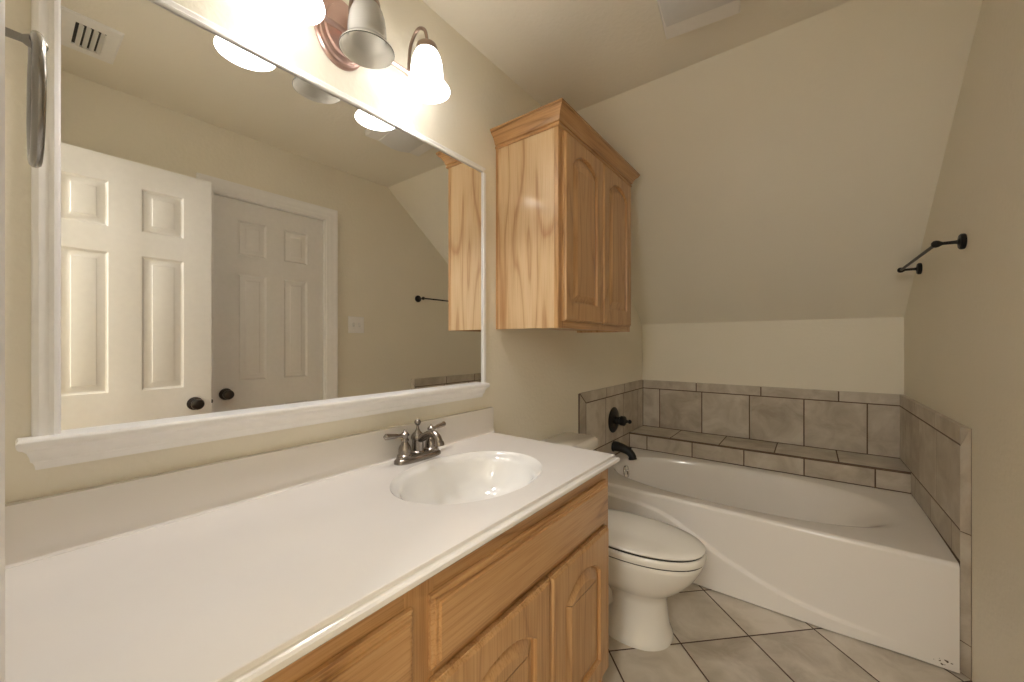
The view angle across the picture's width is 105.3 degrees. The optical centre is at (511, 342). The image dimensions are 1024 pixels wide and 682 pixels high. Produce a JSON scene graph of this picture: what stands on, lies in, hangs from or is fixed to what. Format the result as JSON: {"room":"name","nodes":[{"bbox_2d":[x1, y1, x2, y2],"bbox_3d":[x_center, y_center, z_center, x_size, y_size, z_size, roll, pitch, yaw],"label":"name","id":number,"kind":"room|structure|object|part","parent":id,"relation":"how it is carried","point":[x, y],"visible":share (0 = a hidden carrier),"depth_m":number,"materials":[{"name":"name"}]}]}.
{"room":"bathroom","nodes":[
{"label":"bathroom","id":0,"kind":"room"},
{"bbox_2d":[5,0,641,503],"bbox_3d":[0.037,-0.059,1.956,0.120,2.478,3.432,0,0,37],"label":"wall","id":1,"kind":"structure","parent":0,"point":[535,377],"depth_m":1.28,"materials":[{"name":"beige paint"}]},
{"bbox_2d":[5,407,494,568],"bbox_3d":[-0.477,0.329,1.160,0.029,0.104,1.300,0,0,37],"label":"backsplash","id":2,"kind":"structure","parent":1,"relation":"attached to","point":[39,528],"depth_m":0.85,"materials":[{"name":"stone"}]},
{"bbox_2d":[15,0,489,469],"bbox_3d":[-0.472,-0.257,1.155,0.044,0.960,1.232,0,0,37],"label":"wall mirror","id":3,"kind":"object","parent":1,"relation":"attached to","point":[228,241],"visible":1,"depth_m":0.91,"materials":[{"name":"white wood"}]},
{"bbox_3d":[-0.838,-0.273,0.703,0.035,0.881,0.011,0,0,-43],"label":"frame rail","id":4,"kind":"part","parent":3,"relation":"part of","materials":[{"name":"white paint"}]},
{"bbox_3d":[-0.478,-0.725,1.171,0.013,0.024,1.214,0,0,37],"label":"frame rail","id":5,"kind":"part","parent":3,"relation":"part of","materials":[{"name":"white paint"}]},
{"bbox_3d":[-0.117,-0.273,1.643,0.013,0.881,0.024,0,0,37],"label":"frame rail","id":6,"kind":"part","parent":3,"relation":"part of","materials":[{"name":"white paint"}]},
{"bbox_2d":[260,0,449,103],"bbox_3d":[-0.418,-0.901,1.088,0.212,0.218,0.546,0,0,37],"label":"vanity light","id":7,"kind":"object","parent":1,"relation":"attached to","point":[353,36],"visible":1,"depth_m":1.10,"materials":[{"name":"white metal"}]},
{"bbox_3d":[-0.512,-0.858,0.906,0.142,0.131,0.142,0,0,37],"label":"lamp shade","id":8,"kind":"part","parent":7,"relation":"part of","materials":[{"name":"white glass"}]},
{"bbox_3d":[-0.429,-0.947,1.089,0.101,0.128,0.010,0,0,37],"label":"curved arm","id":9,"kind":"part","parent":7,"relation":"part of","materials":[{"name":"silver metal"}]},
{"bbox_3d":[-0.393,-0.858,1.062,0.142,0.131,0.142,0,0,37],"label":"lamp shade","id":10,"kind":"part","parent":7,"relation":"part of","materials":[{"name":"white glass"}]},
{"bbox_3d":[-0.302,-0.947,1.254,0.101,0.128,0.010,0,0,37],"label":"curved arm","id":11,"kind":"part","parent":7,"relation":"part of","materials":[{"name":"brown metal"}]},
{"bbox_3d":[-0.267,-0.858,1.227,0.142,0.131,0.142,0,0,37],"label":"lamp shade","id":12,"kind":"part","parent":7,"relation":"part of","materials":[{"name":"white glass"}]},
{"bbox_2d":[490,98,639,332],"bbox_3d":[0.303,-0.491,1.911,0.356,0.864,0.844,0,0,37],"label":"upper cabinet","id":13,"kind":"object","parent":1,"relation":"attached to","point":[563,192],"visible":1,"depth_m":1.65,"materials":[{"name":"brown wood"}]},
{"bbox_3d":[0.053,-0.465,1.634,0.295,0.811,0.016,0,0,37],"label":"panel","id":14,"kind":"part","parent":13,"relation":"part of","materials":[{"name":"brown wood"}]},
{"bbox_3d":[0.279,-0.077,1.930,0.295,0.012,0.728,0,0,37],"label":"panel","id":15,"kind":"part","parent":13,"relation":"part of","materials":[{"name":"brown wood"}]},
{"bbox_3d":[0.303,-0.885,1.911,0.356,0.075,0.844,0,0,37],"label":"crown moulding","id":16,"kind":"part","parent":13,"relation":"part of","materials":[{"name":"brown wood"}]},
{"bbox_3d":[0.311,-0.464,1.680,0.019,0.753,0.350,0,0,37],"label":"door","id":17,"kind":"part","parent":13,"relation":"part of","materials":[{"name":"brown wood"}]},
{"bbox_3d":[0.404,-0.465,1.834,0.019,0.811,0.760,0,0,37],"label":"frame","id":18,"kind":"part","parent":13,"relation":"part of","materials":[{"name":"brown wood"}]},
{"bbox_3d":[0.505,-0.465,2.225,0.295,0.811,0.016,0,0,37],"label":"panel","id":19,"kind":"part","parent":13,"relation":"part of","materials":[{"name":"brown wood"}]},
{"bbox_3d":[0.528,-0.464,1.964,0.019,0.753,0.350,0,0,37],"label":"door","id":20,"kind":"part","parent":13,"relation":"part of","materials":[{"name":"brown wood"}]},
{"bbox_2d":[578,380,642,454],"bbox_3d":[0.734,0.695,2.761,0.009,0.789,1.106,0,0,37],"label":"tile panel","id":21,"kind":"object","parent":1,"relation":"attached to","point":[594,406],"visible":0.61,"depth_m":2.65,"materials":[{"name":"tile"}]},
{"bbox_2d":[608,407,631,432],"bbox_3d":[0.756,0.535,2.676,0.129,0.176,0.176,0,0,37],"label":"shower valve","id":22,"kind":"object","parent":21,"relation":"attached to","point":[614,420],"visible":1,"depth_m":2.67,"materials":[{"name":"black metal"}]},
{"bbox_3d":[0.763,0.535,2.671,0.113,0.066,0.066,0,0,37],"label":"handle","id":23,"kind":"part","parent":22,"relation":"part of","materials":[{"name":"black metal"}]},
{"bbox_2d":[611,441,636,459],"bbox_3d":[0.770,0.737,2.666,0.165,0.107,0.072,0,0,37],"label":"tub spout","id":24,"kind":"object","parent":21,"relation":"attached to","point":[616,446],"visible":1,"depth_m":2.65,"materials":[{"name":"black metal"}]},
{"bbox_2d":[422,0,851,110],"bbox_3d":[0.251,-1.258,0.878,1.770,0.080,1.980,0,0,37],"label":"ceiling","id":25,"kind":"structure","parent":0,"point":[583,53],"depth_m":1.55,"materials":[{"name":"beige paint"}]},
{"bbox_2d":[657,0,739,39],"bbox_3d":[0.624,-1.191,1.317,0.250,0.054,0.350,0,0,30],"label":"exhaust fan","id":26,"kind":"object","parent":25,"relation":"attached to","point":[678,17],"visible":1,"depth_m":1.39,"materials":[{"name":"white plastic"}]},
{"bbox_2d":[642,317,903,394],"bbox_3d":[1.705,0.465,2.778,1.770,1.430,0.100,0,0,37],"label":"wall","id":27,"kind":"structure","parent":0,"point":[854,354],"depth_m":2.62,"materials":[{"name":"beige paint"}]},
{"bbox_2d":[643,380,900,458],"bbox_3d":[1.672,0.498,2.735,1.530,0.394,0.009,0,0,37],"label":"tile panel","id":28,"kind":"object","parent":27,"relation":"attached to","point":[867,423],"visible":0.93,"depth_m":2.62,"materials":[{"name":"tile"}]},
{"bbox_2d":[576,0,982,323],"bbox_3d":[1.294,-0.684,2.241,1.770,1.227,1.452,0,0,37],"label":"ceiling","id":29,"kind":"structure","parent":0,"point":[791,172],"depth_m":1.90,"materials":[{"name":"beige paint"}]},
{"bbox_2d":[603,583,971,681],"bbox_3d":[0.476,1.210,0.638,2.420,0.060,4.992,0,0,37],"label":"floor","id":30,"kind":"structure","parent":0,"point":[718,637],"depth_m":1.49,"materials":[{"name":"tile"}]},
{"bbox_2d":[263,469,608,681],"bbox_3d":[-0.274,0.793,0.974,0.580,0.773,1.251,0,0,37],"label":"vanity cabinet","id":31,"kind":"object","parent":30,"relation":"on","point":[531,603],"visible":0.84,"depth_m":0.85,"materials":[{"name":"brown wood"}]},
{"bbox_2d":[5,407,619,681],"bbox_3d":[-0.258,0.401,0.992,0.582,0.247,1.300,0,0,37],"label":"countertop","id":32,"kind":"structure","parent":31,"relation":"on","point":[238,569],"depth_m":0.71,"materials":[{"name":"stone"}]},
{"bbox_2d":[383,419,445,465],"bbox_3d":[-0.312,0.314,1.285,0.186,0.130,0.186,0,0,-9],"label":"sink faucet","id":33,"kind":"object","parent":32,"relation":"on","point":[406,455],"visible":1,"depth_m":1.25,"materials":[{"name":"grey metal"}]},
{"bbox_3d":[-0.359,0.289,1.217,0.020,0.024,0.094,0,0,37],"label":"lever","id":34,"kind":"part","parent":33,"relation":"part of","materials":[{"name":"grey metal"}]},
{"bbox_3d":[-0.340,0.317,1.238,0.048,0.085,0.048,0,0,37],"label":"faucet handle","id":35,"kind":"part","parent":33,"relation":"part of","materials":[{"name":"grey metal"}]},
{"bbox_3d":[-0.310,0.270,1.284,0.022,0.042,0.022,0,0,37],"label":"lift rod","id":36,"kind":"part","parent":33,"relation":"part of","materials":[{"name":"grey metal"}]},
{"bbox_3d":[-0.307,0.368,1.281,0.060,0.022,0.178,0,0,37],"label":"plate","id":37,"kind":"part","parent":33,"relation":"part of","materials":[{"name":"grey metal"}]},
{"bbox_3d":[-0.272,0.317,1.255,0.145,0.084,0.049,0,0,37],"label":"spout","id":38,"kind":"part","parent":33,"relation":"part of","materials":[{"name":"grey metal"}]},
{"bbox_3d":[-0.274,0.317,1.324,0.048,0.085,0.048,0,0,37],"label":"faucet handle","id":39,"kind":"part","parent":33,"relation":"part of","materials":[{"name":"grey metal"}]},
{"bbox_3d":[-0.260,0.289,1.349,0.019,0.024,0.094,0,0,29],"label":"lever","id":40,"kind":"part","parent":33,"relation":"part of","materials":[{"name":"grey metal"}]},
{"bbox_2d":[390,451,541,504],"bbox_3d":[-0.118,0.452,1.141,0.374,0.145,0.492,0,0,37],"label":"basin","id":41,"kind":"object","parent":32,"relation":"in","point":[455,477],"depth_m":1.27,"materials":[{"name":"white ceramic"}]},
{"bbox_3d":[-0.286,0.512,0.496,0.019,0.132,0.400,0,0,37],"label":"drawer","id":42,"kind":"part","parent":31,"relation":"part of","materials":[{"name":"brown wood"}]},
{"bbox_3d":[-0.024,0.826,0.838,0.019,0.459,0.383,0,0,37],"label":"door","id":43,"kind":"part","parent":31,"relation":"part of","materials":[{"name":"brown wood"}]},
{"bbox_3d":[0.084,0.512,0.980,0.019,0.132,0.741,0,0,37],"label":"false drawer","id":44,"kind":"part","parent":31,"relation":"part of","materials":[{"name":"brown wood"}]},
{"bbox_3d":[0.203,0.826,1.134,0.019,0.459,0.352,0,0,37],"label":"door","id":45,"kind":"part","parent":31,"relation":"part of","materials":[{"name":"brown wood"}]},
{"bbox_2d":[541,432,706,651],"bbox_3d":[0.438,0.835,1.725,0.774,0.690,0.550,0,0,37],"label":"toilet","id":46,"kind":"object","parent":30,"relation":"on","point":[651,561],"visible":0.4,"depth_m":1.52,"materials":[{"name":"ceramic"}]},
{"bbox_3d":[0.215,0.512,1.896,0.212,0.045,0.550,0,0,37],"label":"tank lid","id":47,"kind":"part","parent":46,"relation":"part of","materials":[{"name":"ceramic"}]},
{"bbox_3d":[0.512,1.007,1.633,0.531,0.346,0.348,0,0,37],"label":"bowl","id":48,"kind":"part","parent":46,"relation":"part of","materials":[{"name":"ceramic"}]},
{"bbox_3d":[0.522,0.787,1.625,0.513,0.017,0.334,0,0,37],"label":"seat lid","id":49,"kind":"part","parent":46,"relation":"part of","materials":[{"name":"plastic"}]},
{"bbox_2d":[608,448,959,673],"bbox_3d":[1.236,0.983,2.166,1.510,0.387,0.828,0,0,37],"label":"bathtub","id":50,"kind":"object","parent":30,"relation":"on","point":[863,563],"visible":0.73,"depth_m":1.73,"materials":[{"name":"ceramic"}]},
{"bbox_3d":[0.771,0.868,2.633,0.023,0.084,0.084,0,0,37],"label":"overflow plate","id":51,"kind":"part","parent":50,"relation":"part of","materials":[{"name":"silver metal"}]},
{"bbox_2d":[629,426,910,493],"bbox_3d":[1.578,0.777,2.613,1.512,0.205,0.298,0,0,37],"label":"tile ledge","id":52,"kind":"object","parent":50,"relation":"on","point":[880,472],"visible":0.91,"depth_m":2.42,"materials":[{"name":"tile"}]},
{"bbox_2d":[904,0,1023,681],"bbox_3d":[1.366,-0.059,0.941,0.120,2.478,3.432,0,0,37],"label":"wall","id":53,"kind":"structure","parent":0,"point":[964,316],"depth_m":1.27,"materials":[{"name":"beige paint"}]},
{"bbox_2d":[897,233,966,273],"bbox_3d":[1.809,-0.370,1.710,0.086,0.057,0.710,0,0,37],"label":"towel bar","id":54,"kind":"object","parent":53,"relation":"attached to","point":[961,241],"visible":1,"depth_m":1.46,"materials":[{"name":"black metal"}]},
{"bbox_3d":[1.785,-0.370,1.727,0.012,0.012,0.653,0,0,37],"label":"rail","id":55,"kind":"part","parent":54,"relation":"part of","materials":[{"name":"black metal"}]},
{"bbox_2d":[900,395,971,679],"bbox_3d":[1.935,0.740,1.826,0.024,0.880,1.132,0,0,37],"label":"tile panel","id":56,"kind":"object","parent":53,"relation":"attached to","point":[936,448],"visible":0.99,"depth_m":1.54,"materials":[{"name":"tile"}]},
{"bbox_3d":[-0.290,-0.019,0.122,1.590,2.398,0.120,0,0,37],"label":"wall","id":57,"kind":"structure","parent":0,"visible":0},
{"bbox_2d":[0,0,4,681],"bbox_3d":[-0.030,0.124,0.011,0.882,2.112,0.022,0,0,37],"label":"trim","id":58,"kind":"structure","parent":57,"relation":"attached to","point":[2,2],"depth_m":0.28,"materials":[{"name":"white paint"}]},
{"bbox_2d":[5,27,48,167],"bbox_3d":[-0.629,-0.323,0.493,0.165,0.185,0.058,0,0,37],"label":"towel ring","id":59,"kind":"object","parent":57,"relation":"attached to","point":[36,100],"visible":1,"depth_m":0.47,"materials":[{"name":"metal"}]},
{"bbox_3d":[-0.629,-0.389,0.493,0.052,0.052,0.058,0,0,37],"label":"wall post","id":60,"kind":"part","parent":59,"relation":"part of","materials":[{"name":"metal"}]}
]}

